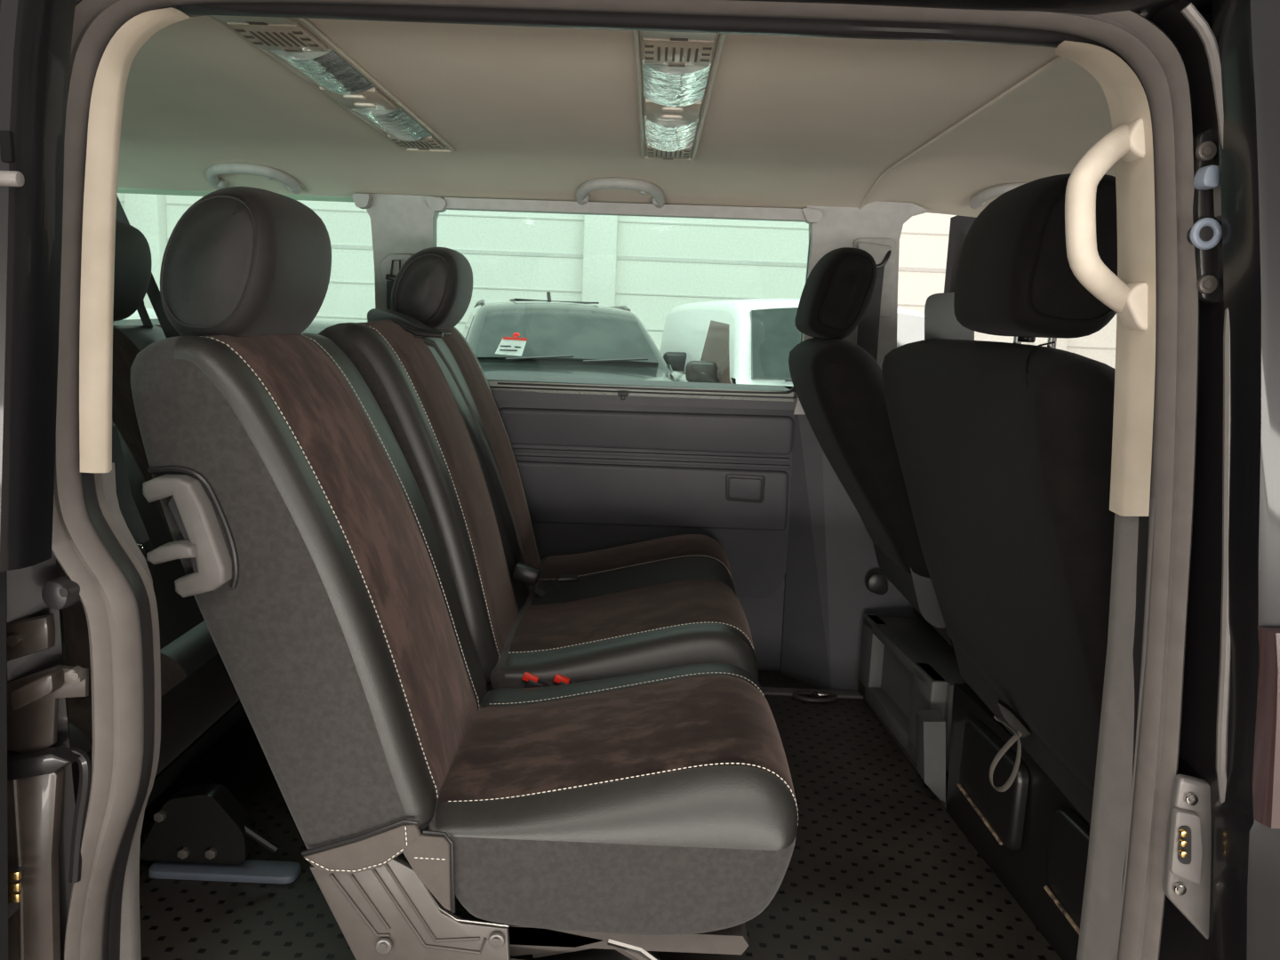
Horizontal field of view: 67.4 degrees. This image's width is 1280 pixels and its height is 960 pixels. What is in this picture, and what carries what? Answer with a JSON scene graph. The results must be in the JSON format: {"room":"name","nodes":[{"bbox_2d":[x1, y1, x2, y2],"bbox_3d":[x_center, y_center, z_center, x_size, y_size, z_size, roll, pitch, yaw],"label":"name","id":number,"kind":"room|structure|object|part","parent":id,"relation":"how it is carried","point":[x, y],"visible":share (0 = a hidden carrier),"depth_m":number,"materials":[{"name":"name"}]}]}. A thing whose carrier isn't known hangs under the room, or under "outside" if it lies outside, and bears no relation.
{"room":"vehicle interior","nodes":[
{"label":"vehicle interior","id":0,"kind":"room"},
{"bbox_2d":[0,170,24,186],"bbox_3d":[-0.539,-0.257,0.819,0.022,0.013,0.013,2,9,0],"label":"buffer","id":1,"kind":"object","parent":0,"point":[7,178],"visible":1,"depth_m":0.81,"materials":[{"name":"grey plastic"}]},
{"bbox_2d":[0,0,75,572],"bbox_3d":[-0.625,-0.185,0.840,0.258,0.540,0.065,0,10,-14],"label":"door","id":2,"kind":"structure","parent":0,"point":[36,36],"depth_m":0.85,"materials":[{"name":"black paint"}]},
{"bbox_2d":[0,130,15,162],"bbox_3d":[-0.537,-0.283,0.815,0.010,0.026,0.006,2,9,0],"label":"trim","id":3,"kind":"structure","parent":2,"relation":"attached to","point":[6,137],"depth_m":0.81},
{"bbox_2d":[139,670,1061,959],"bbox_3d":[-0.216,0.724,2.097,4.300,0.062,1.900,2,9,0],"label":"floor","id":4,"kind":"structure","parent":0,"point":[878,868],"depth_m":1.80,"materials":[{"name":"rubber"}]},
{"bbox_2d":[61,219,301,884],"bbox_3d":[-0.957,0.075,1.971,0.713,1.200,1.320,2,9,0],"label":"seat","id":5,"kind":"object","parent":4,"relation":"on","point":[203,832],"visible":0.17,"depth_m":1.76,"materials":[{"name":"brown fabric"}]},
{"bbox_3d":[-1.024,0.057,1.949,0.410,0.722,1.280,2,9,0],"label":"backrest","id":6,"kind":"part","parent":5,"relation":"part of","materials":[{"name":"grey fabric"}]},
{"bbox_2d":[112,425,155,554],"bbox_3d":[-0.867,0.022,1.629,0.107,0.228,0.034,2,9,0],"label":"belt","id":7,"kind":"object","parent":5,"relation":"hanging from","point":[132,518],"visible":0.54,"depth_m":1.63,"materials":[{"name":"black fabric"}]},
{"bbox_2d":[115,195,178,337],"bbox_3d":[-1.172,-0.491,2.189,0.348,0.377,0.076,10,12,38],"label":"belt","id":8,"kind":"object","parent":5,"relation":"attached to","point":[153,292],"visible":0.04,"depth_m":2.18,"materials":[{"name":"black fabric"}]},
{"bbox_2d":[68,620,239,804],"bbox_3d":[-1.061,0.370,2.021,0.528,0.255,1.320,2,9,0],"label":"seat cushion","id":9,"kind":"object","parent":5,"relation":"on","point":[200,700],"depth_m":1.74,"materials":[{"name":"grey fabric"}]},
{"bbox_3d":[-1.087,0.496,2.042,0.440,0.035,1.200,2,9,0],"label":"seat frame","id":10,"kind":"part","parent":5,"relation":"part of","materials":[{"name":"black paint"}]},
{"bbox_3d":[-0.784,0.627,1.760,0.249,0.132,0.050,2,9,0],"label":"leg","id":11,"kind":"part","parent":5,"relation":"part of","materials":[{"name":"black paint"}]},
{"bbox_3d":[-0.763,0.716,1.766,0.270,0.014,0.055,2,9,0],"label":"foot plate","id":12,"kind":"part","parent":5,"relation":"part of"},
{"bbox_2d":[130,186,798,959],"bbox_3d":[-0.220,0.183,1.505,0.916,1.196,0.564,2,9,0],"label":"seat","id":13,"kind":"object","parent":4,"relation":"on","point":[638,816],"visible":1,"depth_m":1.32,"materials":[{"name":"grey fabric"}]},
{"bbox_3d":[-0.594,0.092,1.224,0.060,0.030,0.030,2,9,0],"label":"lever","id":14,"kind":"part","parent":13,"relation":"part of","materials":[{"name":"grey plastic"}]},
{"bbox_3d":[-0.582,0.073,1.235,0.102,0.157,0.028,2,9,0],"label":"recline handle","id":15,"kind":"part","parent":13,"relation":"part of","materials":[{"name":"grey plastic"}]},
{"bbox_3d":[-0.469,0.138,1.514,0.396,0.736,0.500,2,9,0],"label":"backrest","id":16,"kind":"part","parent":13,"relation":"part of","materials":[{"name":"grey fabric"}]},
{"bbox_2d":[378,941,387,951],"bbox_3d":[-0.359,0.652,1.341,0.012,0.012,0.005,2,9,0],"label":"bolt","id":17,"kind":"object","parent":13,"relation":"attached to","point":[382,945],"depth_m":1.34,"materials":[{"name":"metal"}]},
{"bbox_2d":[491,936,500,946],"bbox_3d":[-0.201,0.642,1.337,0.012,0.012,0.005,2,9,0],"label":"bolt","id":18,"kind":"object","parent":13,"relation":"attached to","point":[495,940],"depth_m":1.33,"materials":[{"name":"metal"}]},
{"bbox_3d":[-0.069,0.696,1.402,0.260,0.099,0.020,2,9,0],"label":"hinge arm","id":19,"kind":"part","parent":13,"relation":"part of"},
{"bbox_3d":[-0.120,0.732,1.444,0.400,0.140,0.030,2,9,0],"label":"leg","id":20,"kind":"part","parent":13,"relation":"part of","materials":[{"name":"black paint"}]},
{"bbox_2d":[427,663,798,935],"bbox_3d":[-0.040,0.477,1.573,0.533,0.268,0.520,2,9,0],"label":"seat cushion","id":21,"kind":"object","parent":13,"relation":"on","point":[660,802],"depth_m":1.34,"materials":[{"name":"brown fabric"}]},
{"bbox_3d":[-0.027,0.629,1.603,0.375,0.030,0.440,2,9,0],"label":"seat frame","id":22,"kind":"part","parent":13,"relation":"part of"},
{"bbox_2d":[318,247,758,689],"bbox_3d":[-0.187,0.064,2.260,0.871,1.188,0.935,2,9,0],"label":"seat","id":23,"kind":"object","parent":4,"relation":"on","point":[671,601],"visible":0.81,"depth_m":2.00,"materials":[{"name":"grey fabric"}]},
{"bbox_2d":[367,308,451,337],"bbox_3d":[-0.486,-0.327,2.033,0.165,0.066,0.136,2,9,0],"label":"seat back top","id":24,"kind":"object","parent":23,"relation":"attached to","point":[411,326],"depth_m":2.00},
{"bbox_3d":[-0.441,0.009,2.232,0.360,0.745,0.840,2,9,0],"label":"backrest","id":25,"kind":"part","parent":23,"relation":"part of","materials":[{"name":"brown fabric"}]},
{"bbox_2d":[421,337,577,596],"bbox_3d":[-0.329,-0.008,2.192,0.392,0.646,0.154,-4,11,-34],"label":"belt","id":26,"kind":"object","parent":23,"relation":"on","point":[524,572],"visible":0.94,"depth_m":2.21,"materials":[{"name":"fabric"}]},
{"bbox_2d":[489,534,758,689],"bbox_3d":[-0.029,0.347,2.312,0.533,0.287,0.920,2,9,0],"label":"seat cushion","id":27,"kind":"object","parent":23,"relation":"on","point":[671,601],"depth_m":2.02,"materials":[{"name":"brown fabric"}]},
{"bbox_2d":[792,688,837,702],"bbox_3d":[0.496,0.606,2.716,0.128,0.023,0.076,2,9,0],"label":"anchor","id":28,"kind":"object","parent":4,"relation":"on","point":[821,696],"visible":1,"depth_m":2.71,"materials":[{"name":"metal"}]},
{"bbox_2d":[797,693,832,698],"bbox_3d":[0.495,0.614,2.717,0.108,0.006,0.056,2,9,0],"label":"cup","id":29,"kind":"object","parent":28,"relation":"on","point":[810,695],"depth_m":2.71,"materials":[{"name":"metal"}]},
{"bbox_2d":[857,607,967,802],"bbox_3d":[0.856,0.508,2.392,0.482,0.323,0.620,2,9,0],"label":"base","id":30,"kind":"object","parent":4,"relation":"on","point":[908,672],"visible":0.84,"depth_m":2.38,"materials":[{"name":"grey plastic"}]},
{"bbox_2d":[788,247,952,646],"bbox_3d":[0.777,-0.092,2.305,0.826,0.879,0.460,2,9,0],"label":"seat","id":31,"kind":"object","parent":30,"relation":"on","point":[838,386],"visible":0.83,"depth_m":2.12,"materials":[{"name":"black fabric"}]},
{"bbox_3d":[0.563,-0.068,2.307,0.399,0.534,0.450,2,9,0],"label":"backrest","id":32,"kind":"part","parent":31,"relation":"part of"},
{"bbox_2d":[930,624,952,646],"bbox_3d":[0.921,0.273,2.368,0.510,0.150,0.450,2,9,0],"label":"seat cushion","id":33,"kind":"object","parent":31,"relation":"on","point":[941,628],"depth_m":2.18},
{"bbox_3d":[0.654,0.526,2.443,0.035,0.225,0.515,2,9,-5],"label":"recess frame","id":34,"kind":"part","parent":30,"relation":"part of","materials":[{"name":"grey plastic"}]},
{"bbox_2d":[945,682,1090,959],"bbox_3d":[0.918,0.608,1.602,0.638,0.417,0.950,2,9,0],"label":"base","id":35,"kind":"object","parent":4,"relation":"on","point":[1033,838],"visible":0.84,"depth_m":1.74,"materials":[{"name":"black paint"}]},
{"bbox_3d":[0.674,0.580,1.848,0.022,0.168,0.242,2,9,-5],"label":"pressed panel","id":36,"kind":"part","parent":35,"relation":"part of","materials":[{"name":"black paint"}]},
{"bbox_2d":[881,173,1117,824],"bbox_3d":[0.856,0.025,1.619,0.749,0.956,0.880,2,9,0],"label":"seat","id":37,"kind":"object","parent":35,"relation":"on","point":[1004,449],"visible":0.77,"depth_m":1.36,"materials":[{"name":"black fabric"}]},
{"bbox_3d":[0.641,0.101,1.634,0.325,0.663,0.880,2,9,0],"label":"backrest","id":38,"kind":"part","parent":37,"relation":"part of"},
{"bbox_2d":[989,716,1022,791],"bbox_3d":[0.604,0.453,1.586,0.047,0.127,0.017,2,9,0],"label":"strap loop","id":39,"kind":"object","parent":37,"relation":"hanging from","point":[1016,737],"visible":1,"depth_m":1.58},
{"bbox_3d":[0.583,-0.213,1.482,0.012,0.050,0.012,2,9,0],"label":"post","id":40,"kind":"part","parent":37,"relation":"part of","materials":[{"name":"silver metal"}]},
{"bbox_3d":[0.581,-0.192,1.354,0.012,0.050,0.012,2,9,0],"label":"post","id":41,"kind":"part","parent":37,"relation":"part of","materials":[{"name":"silver metal"}]},
{"bbox_3d":[0.703,0.641,1.483,0.022,0.168,0.262,2,9,-5],"label":"pressed panel","id":42,"kind":"part","parent":35,"relation":"part of","materials":[{"name":"black paint"}]},
{"bbox_2d":[6,0,1223,959],"bbox_3d":[-0.026,0.088,0.971,1.308,1.180,0.102,2,9,0],"label":"wall","id":43,"kind":"structure","parent":0,"point":[1180,940],"depth_m":0.96,"materials":[{"name":"metal"}]},
{"bbox_2d":[7,768,63,959],"bbox_3d":[-0.648,0.459,1.017,0.084,0.335,0.018,2,9,0],"label":"trim","id":44,"kind":"structure","parent":43,"relation":"attached to","point":[34,804],"depth_m":1.00,"materials":[{"name":"brown metal"}]},
{"bbox_2d":[7,613,88,752],"bbox_3d":[-0.612,0.214,0.981,0.089,0.154,0.030,2,9,0],"label":"door latch","id":45,"kind":"structure","parent":43,"relation":"in","point":[32,700],"depth_m":0.98,"materials":[{"name":"brown metal"}]},
{"bbox_3d":[-0.626,0.163,0.978,0.050,0.052,0.019,2,9,0],"label":"arm","id":46,"kind":"part","parent":45,"relation":"part of","materials":[{"name":"brown metal"}]},
{"bbox_3d":[-0.613,0.239,0.992,0.089,0.101,0.006,2,9,0],"label":"plate","id":47,"kind":"part","parent":45,"relation":"part of","materials":[{"name":"brown metal"}]},
{"bbox_2d":[7,744,91,883],"bbox_3d":[-0.622,0.350,1.001,0.096,0.153,0.026,2,9,0],"label":"trim","id":48,"kind":"structure","parent":43,"relation":"attached to","point":[49,760],"depth_m":0.99,"materials":[{"name":"black paint"}]},
{"bbox_2d":[101,462,153,959],"bbox_3d":[-0.574,0.331,1.075,0.069,0.706,0.062,2,9,0],"label":"trim","id":49,"kind":"structure","parent":43,"relation":"attached to","point":[130,933],"depth_m":1.10,"materials":[{"name":"grey plastic"}]},
{"bbox_2d":[79,7,189,472],"bbox_3d":[-0.502,-0.227,0.953,0.113,0.450,0.035,2,9,0],"label":"trim","id":50,"kind":"structure","parent":43,"relation":"attached to","point":[109,85],"depth_m":0.94,"materials":[{"name":"plastic"}]},
{"bbox_2d":[80,2,1151,959],"bbox_3d":[-0.022,0.117,1.012,1.130,1.135,0.038,2,9,0],"label":"door seal","id":51,"kind":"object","parent":43,"relation":"attached to","point":[739,25],"depth_m":0.92,"materials":[{"name":"rubber"}]},
{"bbox_2d":[51,0,1199,959],"bbox_3d":[-0.022,0.104,0.995,1.188,1.152,0.074,2,9,0],"label":"door frame","id":52,"kind":"structure","parent":43,"relation":"attached to","point":[107,596],"depth_m":0.95,"materials":[{"name":"grey rubber"}]},
{"bbox_2d":[41,575,80,609],"bbox_3d":[-0.579,0.113,0.968,0.034,0.031,0.031,4,9,12],"label":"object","id":53,"kind":"object","parent":52,"relation":"attached to","point":[60,593],"visible":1,"depth_m":0.96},
{"bbox_2d":[858,56,1064,209],"bbox_3d":[0.563,-0.603,1.735,0.007,0.072,1.597,2,9,0],"label":"trim","id":54,"kind":"structure","parent":43,"relation":"attached to","point":[1059,59],"depth_m":1.62,"materials":[{"name":"plastic"}]},
{"bbox_2d":[738,0,1211,18],"bbox_3d":[-0.173,-0.518,0.860,4.300,0.140,0.130,2,9,0],"label":"trim","id":55,"kind":"structure","parent":43,"relation":"attached to","point":[1146,8],"depth_m":0.86,"materials":[{"name":"black paint"}]},
{"bbox_2d":[1054,40,1155,516],"bbox_3d":[0.456,-0.193,0.968,0.134,0.464,0.068,2,9,0],"label":"trim","id":56,"kind":"structure","parent":43,"relation":"attached to","point":[1124,93],"depth_m":0.96,"materials":[{"name":"plastic"}]},
{"bbox_2d":[1064,117,1147,330],"bbox_3d":[0.473,-0.256,0.941,0.150,0.215,0.061,-7,13,-43],"label":"grab bar","id":57,"kind":"object","parent":43,"relation":"attached to","point":[1126,141],"visible":0.97,"depth_m":0.91,"materials":[{"name":"plastic"}]},
{"bbox_2d":[1076,497,1155,959],"bbox_3d":[0.514,0.341,1.055,0.031,0.666,0.070,2,9,0],"label":"trim","id":58,"kind":"structure","parent":43,"relation":"attached to","point":[1112,802],"depth_m":1.04,"materials":[{"name":"grey plastic"}]},
{"bbox_2d":[1163,774,1211,939],"bbox_3d":[0.577,0.397,0.981,0.078,0.190,0.027,2,9,0],"label":"plate","id":59,"kind":"object","parent":43,"relation":"attached to","point":[1187,875],"visible":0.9,"depth_m":0.98,"materials":[{"name":"grey metal"}]},
{"bbox_2d":[1186,128,1222,303],"bbox_3d":[0.531,-0.244,0.881,0.059,0.162,0.029,2,9,0],"label":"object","id":60,"kind":"object","parent":43,"relation":"attached to","point":[1205,235],"visible":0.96,"depth_m":0.88,"materials":[{"name":"black paint"}]},
{"bbox_2d":[1186,225,1213,244],"bbox_3d":[0.515,-0.225,0.881,0.018,0.018,0.016,2,9,0],"label":"socket","id":61,"kind":"object","parent":60,"relation":"attached to","point":[1196,235],"depth_m":0.87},
{"bbox_2d":[1200,14,1212,31],"bbox_3d":[0.559,0.067,0.956,0.224,1.096,0.020,2,9,0],"label":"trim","id":62,"kind":"structure","parent":43,"relation":"attached to","point":[1207,17],"depth_m":0.87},
{"bbox_2d":[117,16,1115,217],"bbox_3d":[-0.376,-0.653,1.748,3.870,0.187,1.680,2,9,0],"label":"ceiling","id":63,"kind":"structure","parent":0,"point":[527,113],"depth_m":1.80,"materials":[{"name":"fabric"}]},
{"bbox_2d":[206,162,302,193],"bbox_3d":[-0.992,-0.766,2.437,0.231,0.056,0.147,2,9,0],"label":"grab bar","id":64,"kind":"object","parent":63,"relation":"attached to","point":[213,171],"visible":0.99,"depth_m":2.39,"materials":[{"name":"plastic"}]},
{"bbox_2d":[208,15,455,152],"bbox_3d":[-0.483,-0.643,1.614,0.120,0.034,1.130,2,9,0],"label":"ceiling light","id":65,"kind":"object","parent":63,"relation":"attached to","point":[297,44],"visible":0.84,"depth_m":1.47,"materials":[{"name":"plastic"}]},
{"bbox_2d":[208,15,294,24],"bbox_3d":[-0.489,-0.568,1.155,0.092,0.028,0.150,2,9,0],"label":"air vent","id":66,"kind":"object","parent":65,"relation":"attached to","point":[229,20],"depth_m":1.21,"materials":[{"name":"plastic"}]},
{"bbox_2d":[226,21,327,52],"bbox_3d":[-0.487,-0.599,1.294,0.092,0.012,0.115,2,9,0],"label":"air vent","id":67,"kind":"object","parent":65,"relation":"attached to","point":[297,36],"depth_m":1.28,"materials":[{"name":"plastic"}]},
{"bbox_2d":[319,86,397,110],"bbox_3d":[-0.482,-0.658,1.652,0.092,0.010,0.140,2,9,0],"label":"switch plate","id":68,"kind":"object","parent":65,"relation":"attached to","point":[373,98],"depth_m":1.65,"materials":[{"name":"plastic"}]},
{"bbox_2d":[387,135,445,150],"bbox_3d":[-0.476,-0.723,2.052,0.092,0.012,0.130,2,9,0],"label":"air vent","id":69,"kind":"object","parent":65,"relation":"attached to","point":[429,142],"depth_m":2.05,"materials":[{"name":"plastic"}]},
{"bbox_2d":[576,176,665,207],"bbox_3d":[-0.050,-0.728,2.430,0.231,0.056,0.147,2,9,0],"label":"grab bar","id":70,"kind":"object","parent":63,"relation":"attached to","point":[582,197],"visible":1,"depth_m":2.38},
{"bbox_2d":[425,196,822,223],"bbox_3d":[-0.041,-0.704,2.510,1.025,0.043,0.060,2,9,0],"label":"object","id":71,"kind":"object","parent":63,"relation":"attached to","point":[810,216],"visible":1,"depth_m":2.50,"materials":[{"name":"plastic"}]},
{"bbox_2d":[632,30,727,160],"bbox_3d":[0.055,-0.619,1.601,0.120,0.034,1.110,2,9,0],"label":"ceiling light","id":72,"kind":"object","parent":63,"relation":"attached to","point":[676,72],"visible":0.84,"depth_m":1.46,"materials":[{"name":"plastic"}]},
{"bbox_2d":[647,144,691,159],"bbox_3d":[0.061,-0.701,2.048,0.092,0.012,0.130,2,9,0],"label":"air vent","id":73,"kind":"object","parent":72,"relation":"attached to","point":[652,152],"depth_m":2.05,"materials":[{"name":"plastic"}]},
{"bbox_2d":[645,97,701,121],"bbox_3d":[0.056,-0.636,1.648,0.092,0.010,0.140,2,9,0],"label":"switch plate","id":74,"kind":"object","parent":72,"relation":"attached to","point":[654,112],"depth_m":1.65,"materials":[{"name":"plastic"}]},
{"bbox_2d":[643,37,714,66],"bbox_3d":[0.051,-0.577,1.291,0.092,0.012,0.115,2,9,0],"label":"air vent","id":75,"kind":"object","parent":72,"relation":"attached to","point":[656,51],"depth_m":1.28,"materials":[{"name":"plastic"}]},
{"bbox_2d":[642,31,716,40],"bbox_3d":[0.049,-0.546,1.152,0.092,0.028,0.150,2,9,0],"label":"air vent","id":76,"kind":"object","parent":72,"relation":"attached to","point":[648,36],"depth_m":1.20,"materials":[{"name":"plastic"}]},
{"bbox_2d":[969,182,1028,209],"bbox_3d":[0.959,-0.707,2.400,0.231,0.054,0.147,2,9,0],"label":"grab bar","id":77,"kind":"object","parent":63,"relation":"attached to","point":[979,200],"visible":0.4,"depth_m":2.37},
{"bbox_2d":[117,192,1116,368],"bbox_3d":[0.225,-3.297,12.936,44.000,5.600,0.200,2,9,0],"label":"wall","id":78,"kind":"structure","parent":0,"point":[346,300],"depth_m":12.89,"materials":[{"name":"paint"}]},
{"bbox_2d":[124,193,167,308],"bbox_3d":[-6.572,-3.543,12.765,0.440,5.500,0.240,2,9,0],"label":"window","id":79,"kind":"structure","parent":78,"relation":"attached to","point":[145,212],"depth_m":12.68,"materials":[{"name":"glass"}]},
{"bbox_2d":[582,214,618,306],"bbox_3d":[-0.517,-3.293,12.724,0.440,5.500,0.240,2,9,0],"label":"trim","id":80,"kind":"structure","parent":78,"relation":"attached to","point":[600,243],"depth_m":12.67,"materials":[{"name":"paint"}]},
{"bbox_2d":[120,200,1115,349],"bbox_3d":[0.221,-3.197,12.846,44.000,5.188,0.020,2,9,0],"label":"trim","id":81,"kind":"structure","parent":78,"relation":"attached to","point":[340,246],"depth_m":12.87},
{"bbox_2d":[1028,337,1067,351],"bbox_3d":[5.518,-3.043,12.682,0.440,5.500,0.240,2,9,0],"label":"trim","id":82,"kind":"structure","parent":78,"relation":"attached to","point":[1061,343],"depth_m":12.76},
{"bbox_2d":[484,373,795,671],"bbox_3d":[-0.801,0.128,2.830,3.070,0.890,0.277,2,9,0],"label":"wall","id":83,"kind":"structure","parent":0,"point":[764,616],"depth_m":2.85,"materials":[{"name":"plastic"}]},
{"bbox_2d":[352,193,373,208],"bbox_3d":[-0.723,-0.727,2.506,0.044,0.035,0.040,2,9,0],"label":"hook","id":84,"kind":"object","parent":83,"relation":"attached to","point":[363,201],"visible":1,"depth_m":2.49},
{"bbox_2d":[379,254,412,309],"bbox_3d":[-0.644,-0.480,2.531,0.092,0.232,0.056,2,9,0],"label":"belt","id":85,"kind":"object","parent":83,"relation":"attached to","point":[389,266],"visible":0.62,"depth_m":2.52,"materials":[{"name":"plastic"}]},
{"bbox_2d":[353,192,443,309],"bbox_3d":[-0.645,-0.526,2.588,0.232,0.463,0.060,2,9,0],"label":"trim","id":86,"kind":"structure","parent":83,"relation":"attached to","point":[401,224],"depth_m":2.54,"materials":[{"name":"plastic"}]},
{"bbox_2d":[490,387,797,598],"bbox_3d":[-0.040,0.048,2.720,0.951,0.610,0.151,2,9,0],"label":"panel","id":87,"kind":"object","parent":83,"relation":"attached to","point":[598,472],"visible":0.71,"depth_m":2.68,"materials":[{"name":"plastic"}]},
{"bbox_3d":[0.292,0.024,2.682,0.091,0.061,0.018,2,9,0],"label":"bin lid","id":88,"kind":"part","parent":87,"relation":"part of","materials":[{"name":"plastic"}]},
{"bbox_2d":[488,232,810,401],"bbox_3d":[-0.043,-0.477,2.571,1.080,0.523,0.056,2,9,0],"label":"window trim","id":89,"kind":"structure","parent":83,"relation":"in","point":[622,390],"depth_m":2.61,"materials":[{"name":"grey plastic"}]},
{"bbox_3d":[-0.009,-0.243,2.613,0.854,0.029,0.035,2,9,0],"label":"rail","id":90,"kind":"part","parent":89,"relation":"part of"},
{"bbox_2d":[760,687,863,698],"bbox_3d":[0.347,0.603,2.749,0.605,0.008,0.040,2,9,0],"label":"trim","id":91,"kind":"structure","parent":83,"relation":"attached to","point":[767,691],"depth_m":2.74,"materials":[{"name":"grey plastic"}]},
{"bbox_2d":[779,385,919,690],"bbox_3d":[0.685,0.179,2.789,0.555,0.860,0.295,2,9,0],"label":"trim","id":92,"kind":"structure","parent":83,"relation":"attached to","point":[831,554],"depth_m":2.71,"materials":[{"name":"plastic"}]},
{"bbox_2d":[792,200,928,414],"bbox_3d":[0.580,-0.454,2.573,0.326,0.563,0.070,2,9,0],"label":"trim","id":93,"kind":"structure","parent":83,"relation":"attached to","point":[837,228],"depth_m":2.51,"materials":[{"name":"plastic"}]},
{"bbox_2d":[853,238,895,360],"bbox_3d":[0.607,-0.398,2.522,0.116,0.468,0.044,2,9,0],"label":"slider","id":94,"kind":"object","parent":83,"relation":"attached to","point":[883,250],"visible":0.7,"depth_m":2.50,"materials":[{"name":"plastic"}]},
{"bbox_3d":[0.612,-0.531,2.518,0.116,0.204,0.008,2,9,0],"label":"plate","id":95,"kind":"part","parent":94,"relation":"part of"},
{"bbox_2d":[864,570,887,594],"bbox_3d":[0.657,0.285,2.657,0.060,0.064,0.030,2,9,0],"label":"fitting","id":96,"kind":"object","parent":83,"relation":"attached to","point":[876,581],"visible":0.91,"depth_m":2.64,"materials":[{"name":"plastic"}]},
{"bbox_2d":[863,696,946,808],"bbox_3d":[0.697,0.749,1.937,0.034,0.018,1.605,2,9,-4],"label":"trim","id":97,"kind":"structure","parent":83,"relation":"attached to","point":[910,759],"depth_m":2.40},
{"bbox_2d":[1211,0,1279,959],"bbox_3d":[0.667,0.066,0.875,0.392,0.986,0.056,2,9,0],"label":"door","id":98,"kind":"structure","parent":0,"point":[1246,855],"depth_m":0.85,"materials":[{"name":"black paint"}]},
{"bbox_2d":[1180,2,1231,803],"bbox_3d":[0.532,0.072,0.901,0.172,0.970,0.009,2,9,0],"label":"trim","id":99,"kind":"structure","parent":98,"relation":"attached to","point":[1194,17],"depth_m":0.89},
{"bbox_2d":[1252,626,1279,828],"bbox_3d":[0.682,0.224,0.877,0.257,0.195,0.038,2,9,0],"label":"trim","id":100,"kind":"structure","parent":98,"relation":"attached to","point":[1266,770],"depth_m":0.87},
{"bbox_3d":[-0.057,1.520,0.857,44.000,0.100,25.200,2,9,0],"label":"floor","id":101,"kind":"structure","parent":0,"visible":0},
{"bbox_2d":[112,306,159,325],"bbox_3d":[-5.861,-0.996,9.580,2.187,1.570,4.387,2,9,0],"label":"parked saloon","id":102,"kind":"object","parent":101,"relation":"on","point":[134,318],"visible":0.02,"depth_m":9.92,"materials":[{"name":"white paint"}]},
{"bbox_2d":[302,319,367,334],"bbox_3d":[-3.137,-0.848,9.614,2.213,1.497,4.318,2,9,0],"label":"hatchback","id":103,"kind":"object","parent":101,"relation":"on","point":[317,325],"visible":0.02,"depth_m":9.36,"materials":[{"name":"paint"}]},
{"bbox_2d":[462,291,686,381],"bbox_3d":[-0.808,-0.831,8.970,2.300,1.855,4.730,0,9,-11],"label":"suv","id":104,"kind":"object","parent":101,"relation":"on","point":[565,339],"visible":0.36,"depth_m":8.07,"materials":[{"name":"paint"}]},
{"bbox_3d":[-1.586,-1.731,9.485,0.050,0.081,1.756,0,9,-12],"label":"roof rail","id":105,"kind":"part","parent":104,"relation":"part of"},
{"bbox_2d":[495,332,527,356],"bbox_3d":[-1.004,-1.060,7.479,0.251,0.180,0.048,2,9,0],"label":"price card","id":106,"kind":"object","parent":104,"relation":"in","point":[510,346],"visible":1,"depth_m":7.47,"materials":[{"name":"white paper"}]},
{"bbox_2d":[499,345,520,351],"bbox_3d":[-1.009,-1.023,7.464,0.166,0.041,0.006,2,9,0],"label":"print","id":107,"kind":"object","parent":106,"relation":"attached to","point":[501,348],"depth_m":7.48},
{"bbox_3d":[-0.280,-1.722,9.750,0.050,0.081,1.756,0,9,-11],"label":"roof rail","id":108,"kind":"part","parent":104,"relation":"part of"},
{"bbox_2d":[663,352,686,371],"bbox_3d":[0.300,-1.049,8.581,0.285,0.191,0.130,0,9,-11],"label":"mirror","id":109,"kind":"object","parent":104,"relation":"attached to","point":[676,360],"depth_m":8.52,"materials":[{"name":"plastic"}]},
{"bbox_2d":[659,298,924,385],"bbox_3d":[1.332,-0.591,8.086,2.240,1.837,4.330,1,9,-9],"label":"van","id":110,"kind":"object","parent":101,"relation":"on","point":[751,341],"visible":0.25,"depth_m":7.17,"materials":[{"name":"white paint"}]},
{"bbox_2d":[685,360,719,383],"bbox_3d":[0.485,-0.801,7.238,0.284,0.191,0.130,1,9,-9],"label":"mirror","id":111,"kind":"object","parent":110,"relation":"attached to","point":[707,372],"depth_m":7.18,"materials":[{"name":"black metal"}]},
{"bbox_3d":[-1.537,0.430,1.023,1.650,0.960,0.100,2,9,0],"label":"wall","id":112,"kind":"structure","parent":0,"visible":0},
{"bbox_2d":[0,571,7,959],"bbox_3d":[-0.734,0.310,0.974,0.254,0.612,0.025,3,9,6],"label":"trim","id":113,"kind":"structure","parent":112,"relation":"attached to","point":[4,841],"depth_m":0.95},
{"bbox_2d":[8,865,24,918],"bbox_3d":[-0.657,0.424,0.994,0.050,0.059,0.029,2,9,0],"label":"block","id":114,"kind":"object","parent":112,"relation":"attached to","point":[15,874],"visible":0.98,"depth_m":0.98,"materials":[{"name":"metal"}]},
{"bbox_3d":[1.803,0.406,1.866,0.370,0.920,1.700,2,9,0],"label":"wall","id":115,"kind":"structure","parent":0,"visible":0},
{"bbox_2d":[944,215,975,292],"bbox_3d":[1.336,-0.011,2.883,0.926,1.555,0.102,7,10,27],"label":"trim","id":116,"kind":"structure","parent":115,"relation":"in","point":[959,227],"depth_m":2.98,"materials":[{"name":"black paint"}]}
]}

